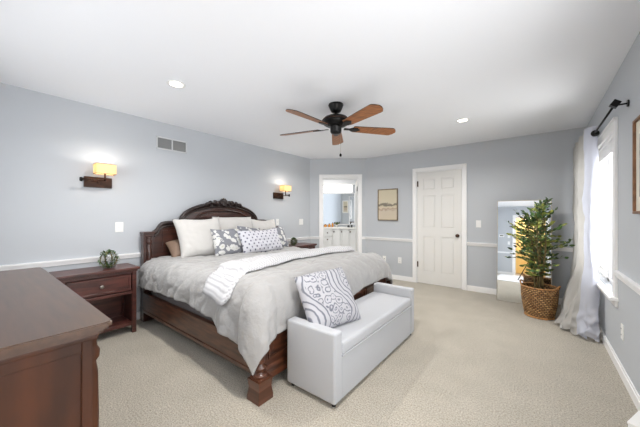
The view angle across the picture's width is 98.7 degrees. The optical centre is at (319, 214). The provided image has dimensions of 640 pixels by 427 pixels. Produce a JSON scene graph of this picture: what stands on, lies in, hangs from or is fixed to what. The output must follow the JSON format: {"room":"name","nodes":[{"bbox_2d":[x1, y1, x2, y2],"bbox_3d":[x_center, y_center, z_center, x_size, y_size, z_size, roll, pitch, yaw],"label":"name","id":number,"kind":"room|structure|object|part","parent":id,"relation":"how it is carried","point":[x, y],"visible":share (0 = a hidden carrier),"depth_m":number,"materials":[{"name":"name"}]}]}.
{"room":"bedroom","nodes":[
{"label":"bedroom","id":0,"kind":"room"},
{"bbox_2d":[0,83,309,311],"bbox_3d":[-1.766,0.035,3.943,0.120,2.440,4.840,0,0,38],"label":"wall","id":1,"kind":"structure","parent":0,"point":[48,142],"depth_m":3.07,"materials":[{"name":"grey paint"}]},
{"bbox_2d":[79,163,116,188],"bbox_3d":[-2.361,-0.418,2.918,0.217,0.242,0.301,0,0,38],"label":"wall sconce","id":2,"kind":"object","parent":1,"relation":"attached to","point":[104,169],"visible":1,"depth_m":2.93,"materials":[{"name":"brown wood"}]},
{"bbox_3d":[-2.398,-0.398,2.898,0.144,0.114,0.202,0,0,38],"label":"swing arm","id":3,"kind":"part","parent":2,"relation":"part of","materials":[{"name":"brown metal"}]},
{"bbox_3d":[-2.419,-0.354,3.000,0.024,0.114,0.244,0,0,38],"label":"wall plate","id":4,"kind":"part","parent":2,"relation":"part of","materials":[{"name":"brown wood"}]},
{"bbox_3d":[-2.292,-0.486,2.931,0.120,0.106,0.172,0,0,38],"label":"lamp shade","id":5,"kind":"part","parent":2,"relation":"part of","materials":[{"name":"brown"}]},
{"bbox_2d":[115,222,122,231],"bbox_3d":[-2.302,0.140,3.156,0.016,0.116,0.080,0,0,38],"label":"light switch","id":6,"kind":"object","parent":1,"relation":"attached to","point":[118,225],"visible":1,"depth_m":3.15,"materials":[{"name":"white plastic"}]},
{"bbox_2d":[0,236,309,270],"bbox_3d":[-1.670,0.480,3.944,0.030,0.054,4.720,0,0,38],"label":"trim","id":7,"kind":"structure","parent":1,"relation":"attached to","point":[130,255],"depth_m":2.79,"materials":[{"name":"white paint"}]},
{"bbox_2d":[156,135,186,153],"bbox_3d":[-1.943,-0.920,3.616,0.008,0.164,0.390,0,0,38],"label":"air vent","id":8,"kind":"object","parent":1,"relation":"in","point":[163,143],"visible":1,"depth_m":3.61,"materials":[{"name":"grey metal"}]},
{"bbox_2d":[273,185,290,198],"bbox_3d":[-0.676,-0.418,5.052,0.217,0.242,0.306,0,0,38],"label":"wall sconce","id":9,"kind":"object","parent":1,"relation":"attached to","point":[285,188],"visible":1,"depth_m":5.03,"materials":[{"name":"brown metal"}]},
{"bbox_3d":[-0.771,-0.354,5.088,0.024,0.114,0.244,0,0,38],"label":"wall plate","id":10,"kind":"part","parent":9,"relation":"part of","materials":[{"name":"brown wood"}]},
{"bbox_3d":[-0.631,-0.486,5.034,0.120,0.106,0.172,0,0,38],"label":"lamp shade","id":11,"kind":"part","parent":9,"relation":"part of","materials":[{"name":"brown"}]},
{"bbox_2d":[0,0,639,158],"bbox_3d":[-0.913,-1.235,1.466,4.590,0.100,9.370,0,0,38],"label":"ceiling","id":12,"kind":"structure","parent":0,"point":[512,68],"depth_m":2.11,"materials":[{"name":"white paint"}]},
{"bbox_2d":[166,80,185,87],"bbox_3d":[-1.299,-1.181,2.485,0.156,0.008,0.156,0,0,38],"label":"recessed light","id":13,"kind":"object","parent":12,"relation":"in","point":[173,83],"visible":1,"depth_m":2.48,"materials":[{"name":"white plastic"}]},
{"bbox_2d":[280,101,395,156],"bbox_3d":[0.130,-0.904,2.913,1.318,0.562,1.279,0,0,38],"label":"ceiling fan","id":14,"kind":"object","parent":12,"relation":"hanging from","point":[335,121],"visible":1,"depth_m":2.87,"materials":[{"name":"brown wood"}]},
{"bbox_3d":[-0.233,-0.932,3.122,0.500,0.040,0.146,0,0,24],"label":"blade","id":15,"kind":"part","parent":14,"relation":"part of","materials":[{"name":"brown wood"}]},
{"bbox_3d":[-0.127,-0.932,2.622,0.152,0.040,0.503,0,0,38],"label":"blade","id":16,"kind":"part","parent":14,"relation":"part of","materials":[{"name":"brown wood"}]},
{"bbox_3d":[0.213,-0.932,3.383,0.146,0.040,0.500,0,0,6],"label":"blade","id":17,"kind":"part","parent":14,"relation":"part of","materials":[{"name":"brown wood"}]},
{"bbox_3d":[0.393,-0.932,2.566,0.146,0.040,0.500,0,0,-30],"label":"blade","id":18,"kind":"part","parent":14,"relation":"part of","materials":[{"name":"brown wood"}]},
{"bbox_3d":[0.600,-0.932,3.040,0.500,0.040,0.146,0,0,-12],"label":"blade","id":19,"kind":"part","parent":14,"relation":"part of","materials":[{"name":"brown wood"}]},
{"bbox_2d":[456,118,469,122],"bbox_3d":[1.782,-1.181,3.435,0.156,0.008,0.156,0,0,38],"label":"recessed light","id":20,"kind":"object","parent":12,"relation":"in","point":[461,120],"visible":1,"depth_m":3.44,"materials":[{"name":"white plastic"}]},
{"bbox_2d":[310,159,364,252],"bbox_3d":[0.368,0.035,5.849,1.172,2.440,0.120,0,0,2],"label":"wall","id":21,"kind":"structure","parent":0,"point":[318,167],"depth_m":5.79,"materials":[{"name":"grey paint"}]},
{"bbox_2d":[310,236,364,238],"bbox_3d":[0.366,0.480,5.774,1.172,0.054,0.030,0,0,2],"label":"trim","id":22,"kind":"structure","parent":21,"relation":"attached to","point":[311,237],"depth_m":5.79,"materials":[{"name":"white paint"}]},
{"bbox_2d":[319,174,361,252],"bbox_3d":[0.432,0.203,5.833,0.896,2.105,0.148,0,0,2],"label":"trim","id":23,"kind":"structure","parent":21,"relation":"attached to","point":[327,176],"depth_m":5.77,"materials":[{"name":"white paint"}]},
{"bbox_2d":[355,181,356,250],"bbox_3d":[0.853,0.244,6.170,0.092,2.005,0.746,0,0,5],"label":"door","id":24,"kind":"structure","parent":21,"relation":"in","point":[356,181],"depth_m":6.06,"materials":[{"name":"white paint"}]},
{"bbox_2d":[323,185,354,226],"bbox_3d":[0.272,0.035,7.514,3.158,2.440,3.381,0,0,0],"label":"wall","id":25,"kind":"structure","parent":0,"point":[323,185],"depth_m":8.70,"materials":[{"name":"grey paint"}]},
{"bbox_2d":[323,185,352,192],"bbox_3d":[0.477,-0.820,8.706,1.120,0.220,0.089,0,0,12],"label":"vanity light","id":26,"kind":"object","parent":25,"relation":"attached to","point":[345,188],"visible":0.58,"depth_m":8.65,"materials":[{"name":"white plastic"}]},
{"bbox_2d":[323,193,354,224],"bbox_3d":[0.278,-0.193,8.782,1.680,1.005,0.020,0,0,12],"label":"wall mirror","id":27,"kind":"object","parent":25,"relation":"attached to","point":[337,207],"visible":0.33,"depth_m":8.71,"materials":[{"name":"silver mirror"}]},
{"bbox_2d":[323,227,354,249],"bbox_3d":[0.307,0.772,8.475,2.140,0.805,0.608,0,0,12],"label":"vanity cabinet","id":28,"kind":"object","parent":25,"relation":"attached to","point":[332,236],"visible":0.41,"depth_m":8.14,"materials":[{"name":"white paint"}]},
{"bbox_3d":[0.229,0.530,8.219,0.290,0.190,0.024,0,0,12],"label":"drawer","id":29,"kind":"part","parent":28,"relation":"part of","materials":[{"name":"white paint"}]},
{"bbox_3d":[0.229,0.730,8.219,0.290,0.190,0.024,0,0,12],"label":"drawer","id":30,"kind":"part","parent":28,"relation":"part of","materials":[{"name":"white paint"}]},
{"bbox_3d":[0.229,0.995,8.219,0.290,0.320,0.024,0,0,12],"label":"drawer","id":31,"kind":"part","parent":28,"relation":"part of","materials":[{"name":"white paint"}]},
{"bbox_3d":[0.503,0.795,8.163,0.230,0.720,0.024,0,0,12],"label":"cabinet door","id":32,"kind":"part","parent":28,"relation":"part of","materials":[{"name":"white paint"}]},
{"bbox_2d":[323,227,354,228],"bbox_3d":[0.309,0.390,8.485,2.140,0.040,0.588,0,0,12],"label":"countertop","id":33,"kind":"structure","parent":28,"relation":"on","point":[323,227],"depth_m":8.14,"materials":[{"name":"white stone"}]},
{"bbox_3d":[0.738,0.795,8.114,0.230,0.720,0.024,0,0,12],"label":"cabinet door","id":34,"kind":"part","parent":28,"relation":"part of","materials":[{"name":"white paint"}]},
{"bbox_3d":[0.973,0.795,8.066,0.230,0.720,0.024,0,0,12],"label":"cabinet door","id":35,"kind":"part","parent":28,"relation":"part of","materials":[{"name":"white paint"}]},
{"bbox_2d":[323,179,356,184],"bbox_3d":[0.259,-1.065,8.568,2.800,0.240,0.350,0,0,2],"label":"ceiling","id":36,"kind":"structure","parent":25,"relation":"attached to","point":[325,181],"depth_m":8.38,"materials":[{"name":"white paint"}]},
{"bbox_2d":[96,279,637,426],"bbox_3d":[-0.928,1.305,1.447,4.490,0.100,9.320,0,0,38],"label":"floor","id":37,"kind":"structure","parent":0,"point":[469,358],"depth_m":2.10,"materials":[{"name":"beige carpet"}]},
{"bbox_2d":[0,267,111,426],"bbox_3d":[-1.641,0.825,1.321,1.727,0.860,0.620,0,0,38],"label":"dresser","id":38,"kind":"object","parent":37,"relation":"on","point":[49,349],"visible":1,"depth_m":0.97,"materials":[{"name":"brown wood"}]},
{"bbox_2d":[49,263,139,333],"bbox_3d":[-2.291,0.905,2.822,0.386,0.700,0.660,0,0,38],"label":"nightstand","id":39,"kind":"object","parent":37,"relation":"on","point":[113,291],"visible":0.71,"depth_m":2.85,"materials":[{"name":"brown wood"}]},
{"bbox_3d":[-2.173,0.712,2.729,0.027,0.170,0.510,0,0,38],"label":"drawer","id":40,"kind":"part","parent":39,"relation":"part of","materials":[{"name":"brown wood"}]},
{"bbox_2d":[98,249,119,267],"bbox_3d":[-2.218,0.460,2.886,0.202,0.208,0.209,0,0,38],"label":"orb","id":41,"kind":"object","parent":39,"relation":"on","point":[104,254],"visible":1,"depth_m":2.86,"materials":[{"name":"green plant"}]},
{"bbox_2d":[100,315,131,333],"bbox_3d":[-2.297,1.157,2.827,0.330,0.035,0.536,0,0,38],"label":"shelf","id":42,"kind":"object","parent":39,"relation":"attached to","point":[118,321],"depth_m":2.92,"materials":[{"name":"brown wood"}]},
{"bbox_2d":[140,198,390,406],"bbox_3d":[-0.609,0.502,3.378,2.287,1.506,2.220,0,0,38],"label":"bed","id":43,"kind":"object","parent":37,"relation":"on","point":[179,316],"visible":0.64,"depth_m":2.70,"materials":[{"name":"brown wood"}]},
{"bbox_3d":[-2.058,0.728,3.288,0.125,1.055,0.136,0,0,38],"label":"headboard post","id":44,"kind":"part","parent":43,"relation":"part of","materials":[{"name":"brown wood"}]},
{"bbox_3d":[-1.248,1.028,2.598,2.080,0.225,0.052,0,0,38],"label":"rail","id":45,"kind":"part","parent":43,"relation":"part of","materials":[{"name":"brown wood"}]},
{"bbox_3d":[-1.431,0.186,4.074,0.026,0.538,1.680,0,0,38],"label":"headboard panel","id":46,"kind":"part","parent":43,"relation":"part of","materials":[{"name":"brown wood"}]},
{"bbox_3d":[-1.452,0.426,4.090,0.030,1.157,1.900,0,0,38],"label":"headboard","id":47,"kind":"part","parent":43,"relation":"part of","materials":[{"name":"brown wood"}]},
{"bbox_3d":[-1.443,0.040,4.083,0.058,0.459,1.904,0,0,38],"label":"cap moulding","id":48,"kind":"part","parent":43,"relation":"part of","materials":[{"name":"brown wood"}]},
{"bbox_3d":[-0.410,1.048,1.885,0.124,0.415,0.124,0,0,38],"label":"footboard post","id":49,"kind":"part","parent":43,"relation":"part of","materials":[{"name":"brown wood"}]},
{"bbox_2d":[138,246,392,375],"bbox_3d":[-0.588,0.760,3.317,2.211,0.611,2.225,0,0,38],"label":"duvet","id":50,"kind":"object","parent":43,"relation":"on","point":[261,303],"visible":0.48,"depth_m":2.31,"materials":[{"name":"grey fabric"}]},
{"bbox_2d":[165,239,180,256],"bbox_3d":[-1.675,0.420,3.528,0.516,0.246,0.256,0,0,-45],"label":"bed pillow","id":51,"kind":"object","parent":50,"relation":"on","point":[173,246],"visible":0.22,"depth_m":3.37,"materials":[{"name":"brown fabric"}]},
{"bbox_2d":[172,217,220,257],"bbox_3d":[-1.509,0.281,3.504,0.632,0.518,0.301,0,0,-44],"label":"bed pillow","id":52,"kind":"object","parent":50,"relation":"on","point":[194,236],"visible":0.77,"depth_m":3.38,"materials":[{"name":"white fabric"}]},
{"bbox_2d":[210,228,242,256],"bbox_3d":[-1.189,0.347,3.564,0.215,0.351,0.436,0,0,42],"label":"throw cushion","id":53,"kind":"object","parent":50,"relation":"on","point":[228,241],"visible":0.9,"depth_m":3.48,"materials":[{"name":"grey fabric"}]},
{"bbox_2d":[212,216,251,229],"bbox_3d":[-1.230,0.272,3.991,0.254,0.508,0.659,0,0,42],"label":"bed pillow","id":54,"kind":"object","parent":50,"relation":"on","point":[226,223],"visible":0.34,"depth_m":3.94,"materials":[{"name":"grey fabric"}]},
{"bbox_2d":[237,226,259,230],"bbox_3d":[-0.986,0.339,3.914,0.199,0.376,0.426,0,0,41],"label":"throw cushion","id":55,"kind":"object","parent":50,"relation":"on","point":[242,228],"visible":0.15,"depth_m":3.87,"materials":[{"name":"grey fabric"}]},
{"bbox_2d":[237,228,282,252],"bbox_3d":[-0.809,0.355,3.812,0.216,0.321,0.688,0,0,42],"label":"throw cushion","id":56,"kind":"object","parent":50,"relation":"on","point":[262,240],"visible":0.98,"depth_m":3.71,"materials":[{"name":"white fabric"}]},
{"bbox_2d":[251,219,275,229],"bbox_3d":[-0.888,0.278,4.409,0.219,0.456,0.572,0,0,36],"label":"bed pillow","id":57,"kind":"object","parent":50,"relation":"on","point":[268,224],"visible":0.36,"depth_m":4.35,"materials":[{"name":"grey fabric"}]},
{"bbox_2d":[263,227,288,246],"bbox_3d":[-0.675,0.365,4.241,0.185,0.348,0.434,0,0,36],"label":"throw cushion","id":58,"kind":"object","parent":50,"relation":"on","point":[281,234],"visible":0.35,"depth_m":4.28,"materials":[{"name":"grey fabric"}]},
{"bbox_2d":[202,246,356,305],"bbox_3d":[-0.229,0.615,3.062,0.595,0.422,2.266,0,0,38],"label":"throw blanket","id":59,"kind":"object","parent":50,"relation":"on","point":[220,284],"visible":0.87,"depth_m":2.34,"materials":[{"name":"white fabric"}]},
{"bbox_3d":[-0.229,0.930,2.156,0.014,0.220,0.460,0,0,38],"label":"footboard panel","id":60,"kind":"part","parent":43,"relation":"part of","materials":[{"name":"brown wood"}]},
{"bbox_3d":[0.202,0.970,2.733,0.060,0.420,2.020,0,0,38],"label":"footboard","id":61,"kind":"part","parent":43,"relation":"part of","materials":[{"name":"brown wood"}]},
{"bbox_3d":[0.366,0.930,2.909,0.014,0.220,0.460,0,0,38],"label":"footboard panel","id":62,"kind":"part","parent":43,"relation":"part of","materials":[{"name":"brown wood"}]},
{"bbox_3d":[0.663,0.930,3.286,0.014,0.220,0.460,0,0,38],"label":"footboard panel","id":63,"kind":"part","parent":43,"relation":"part of","materials":[{"name":"brown wood"}]},
{"bbox_2d":[288,242,316,248],"bbox_3d":[-0.410,0.905,5.204,0.386,0.700,0.660,0,0,38],"label":"nightstand","id":64,"kind":"object","parent":37,"relation":"on","point":[302,244],"visible":0.18,"depth_m":5.17,"materials":[{"name":"brown wood"}]},
{"bbox_2d":[290,237,297,244],"bbox_3d":[-0.476,0.485,5.042,0.159,0.162,0.164,0,0,38],"label":"orb","id":65,"kind":"object","parent":64,"relation":"on","point":[294,242],"visible":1,"depth_m":5.02,"materials":[{"name":"green plant"}]},
{"bbox_2d":[287,282,413,406],"bbox_3d":[0.374,1.010,2.457,0.436,0.490,1.450,0,0,38],"label":"storage bench","id":66,"kind":"object","parent":37,"relation":"on","point":[326,362],"visible":0.98,"depth_m":1.99,"materials":[{"name":"white leather"}]},
{"bbox_3d":[-0.048,0.995,1.924,0.434,0.460,0.090,0,0,38],"label":"arm","id":67,"kind":"part","parent":66,"relation":"part of","materials":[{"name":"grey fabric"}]},
{"bbox_2d":[294,267,360,327],"bbox_3d":[0.070,0.665,2.169,0.541,0.423,0.273,0,0,-40],"label":"throw cushion","id":68,"kind":"object","parent":66,"relation":"on","point":[326,296],"visible":0.91,"depth_m":2.09,"materials":[{"name":"white fabric"}]},
{"bbox_3d":[0.376,0.896,2.456,0.432,0.092,1.266,0,0,38],"label":"seat lid","id":69,"kind":"part","parent":66,"relation":"part of","materials":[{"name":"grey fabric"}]},
{"bbox_3d":[0.795,0.995,2.991,0.434,0.460,0.090,0,0,38],"label":"arm","id":70,"kind":"part","parent":66,"relation":"part of","materials":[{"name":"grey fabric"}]},
{"bbox_2d":[496,199,551,303],"bbox_3d":[2.918,0.522,3.949,0.628,1.469,0.231,0,0,38],"label":"floor mirror","id":71,"kind":"object","parent":37,"relation":"on","point":[509,272],"visible":0.62,"depth_m":3.97,"materials":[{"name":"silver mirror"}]},
{"bbox_2d":[519,279,560,319],"bbox_3d":[2.724,1.048,3.417,0.402,0.417,0.378,0,0,38],"label":"wicker basket","id":72,"kind":"object","parent":37,"relation":"on","point":[542,304],"visible":0.98,"depth_m":3.29,"materials":[{"name":"brown wicker"}]},
{"bbox_2d":[505,197,574,289],"bbox_3d":[2.686,0.506,3.487,0.707,1.458,0.803,0,0,7],"label":"potted tree","id":73,"kind":"object","parent":72,"relation":"in","point":[542,263],"visible":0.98,"depth_m":3.40,"materials":[{"name":"green plant"}]},
{"bbox_2d":[627,411,639,426],"bbox_3d":[1.726,1.176,1.473,0.184,0.158,0.068,0,0,-28],"label":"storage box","id":74,"kind":"object","parent":37,"relation":"on","point":[634,421],"visible":1,"depth_m":1.46,"materials":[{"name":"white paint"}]},
{"bbox_2d":[365,127,585,297],"bbox_3d":[2.351,0.035,4.744,3.470,2.440,0.120,0,0,38],"label":"wall","id":75,"kind":"structure","parent":0,"point":[535,166],"depth_m":4.42,"materials":[{"name":"grey paint"}]},
{"bbox_2d":[378,188,397,220],"bbox_3d":[1.340,-0.203,5.448,0.420,0.625,0.027,0,0,38],"label":"framed picture","id":76,"kind":"object","parent":75,"relation":"attached to","point":[387,198],"visible":1,"depth_m":5.43,"materials":[{"name":"beige paper"}]},
{"bbox_2d":[417,169,461,288],"bbox_3d":[2.088,0.234,4.869,0.750,2.025,0.090,0,0,38],"label":"door","id":77,"kind":"structure","parent":75,"relation":"in","point":[439,262],"depth_m":4.85,"materials":[{"name":"white paint"}]},
{"bbox_2d":[412,163,466,289],"bbox_3d":[2.125,0.197,4.905,0.907,2.116,0.148,0,0,38],"label":"trim","id":78,"kind":"structure","parent":75,"relation":"attached to","point":[463,167],"depth_m":4.87,"materials":[{"name":"white paint"}]},
{"bbox_2d":[365,237,572,251],"bbox_3d":[2.258,0.480,4.722,3.350,0.054,0.030,0,0,38],"label":"trim","id":79,"kind":"structure","parent":75,"relation":"attached to","point":[370,238],"depth_m":4.52,"materials":[{"name":"white paint"}]},
{"bbox_2d":[392,274,562,304],"bbox_3d":[2.263,1.211,4.728,3.350,0.088,0.014,0,0,38],"label":"baseboard","id":80,"kind":"structure","parent":75,"relation":"attached to","point":[396,277],"depth_m":4.50,"materials":[{"name":"white paint"}]},
{"bbox_2d":[476,220,480,227],"bbox_3d":[2.580,0.145,4.477,0.072,0.116,0.016,0,0,38],"label":"light switch","id":81,"kind":"object","parent":75,"relation":"attached to","point":[478,222],"visible":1,"depth_m":4.48,"materials":[{"name":"white plastic"}]},
{"bbox_2d":[586,32,639,394],"bbox_3d":[1.337,0.035,0.741,0.140,2.440,7.420,0,0,38],"label":"wall","id":82,"kind":"structure","parent":0,"point":[625,85],"depth_m":2.04,"materials":[{"name":"grey paint"}]},
{"bbox_2d":[597,116,618,307],"bbox_3d":[2.944,-0.024,2.820,0.195,1.568,1.555,0,0,38],"label":"window","id":83,"kind":"structure","parent":82,"relation":"in","point":[607,197],"depth_m":2.77,"materials":[{"name":"white glass"}]},
{"bbox_3d":[3.192,0.302,3.059,0.028,0.685,0.602,0,0,38],"label":"sash","id":84,"kind":"part","parent":83,"relation":"part of","materials":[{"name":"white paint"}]},
{"bbox_3d":[2.965,-0.018,2.803,0.140,1.395,1.345,0,0,38],"label":"frame","id":85,"kind":"part","parent":83,"relation":"part of","materials":[{"name":"white paint"}]},
{"bbox_2d":[598,140,611,166],"bbox_3d":[2.939,-0.628,2.823,0.050,0.109,1.277,0,0,38],"label":"raised blind","id":86,"kind":"object","parent":83,"relation":"attached to","point":[605,151],"depth_m":2.77,"materials":[{"name":"white fabric"}]},
{"bbox_3d":[3.215,-0.343,3.040,0.028,0.685,0.602,0,0,38],"label":"sash","id":87,"kind":"part","parent":83,"relation":"part of","materials":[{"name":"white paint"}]},
{"bbox_3d":[2.912,0.694,2.845,0.115,0.026,1.555,0,0,38],"label":"sill","id":88,"kind":"part","parent":83,"relation":"part of","materials":[{"name":"white paint"}]},
{"bbox_2d":[591,99,629,136],"bbox_3d":[2.792,-0.815,2.777,0.102,0.072,1.991,0,0,38],"label":"curtain rod","id":89,"kind":"object","parent":82,"relation":"attached to","point":[615,103],"visible":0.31,"depth_m":2.06,"materials":[{"name":"black metal"}]},
{"bbox_2d":[554,126,599,341],"bbox_3d":[2.956,0.178,3.224,0.336,2.135,1.182,0,0,38],"label":"curtain","id":90,"kind":"object","parent":89,"relation":"hanging from","point":[580,303],"visible":0.99,"depth_m":2.82,"materials":[{"name":"grey fabric"}]},
{"bbox_3d":[2.970,0.178,3.272,0.306,2.137,1.096,0,0,38],"label":"panel","id":91,"kind":"part","parent":90,"relation":"part of","materials":[{"name":"grey fabric"}]},
{"bbox_3d":[2.791,-0.820,2.804,0.016,0.016,1.950,0,0,38],"label":"rod","id":92,"kind":"part","parent":89,"relation":"part of","materials":[{"name":"black metal"}]},
{"bbox_2d":[599,325,639,410],"bbox_3d":[1.276,1.211,0.789,0.014,0.088,7.420,0,0,38],"label":"baseboard","id":93,"kind":"structure","parent":82,"relation":"attached to","point":[634,395],"depth_m":2.10,"materials":[{"name":"white paint"}]},
{"bbox_2d":[621,323,623,340],"bbox_3d":[2.338,0.905,2.129,0.010,0.116,0.072,0,0,38],"label":"wall outlet","id":94,"kind":"object","parent":82,"relation":"attached to","point":[622,326],"visible":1,"depth_m":2.11,"materials":[{"name":"white plastic"}]},
{"bbox_2d":[613,270,639,294],"bbox_3d":[1.270,0.480,0.793,0.030,0.054,7.420,0,0,38],"label":"trim","id":95,"kind":"structure","parent":82,"relation":"attached to","point":[629,282],"depth_m":1.93,"materials":[{"name":"white paint"}]},
{"bbox_2d":[632,115,639,213],"bbox_3d":[1.872,-0.312,1.554,0.027,0.610,0.640,0,0,38],"label":"framed picture","id":96,"kind":"object","parent":82,"relation":"attached to","point":[636,123],"visible":1,"depth_m":1.78,"materials":[{"name":"brown wood"}]},
{"bbox_2d":[639,134,639,196],"bbox_3d":[1.871,-0.312,1.555,0.006,0.394,0.424,0,0,38],"label":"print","id":97,"kind":"object","parent":96,"relation":"attached to","point":[639,134],"depth_m":1.72}
]}

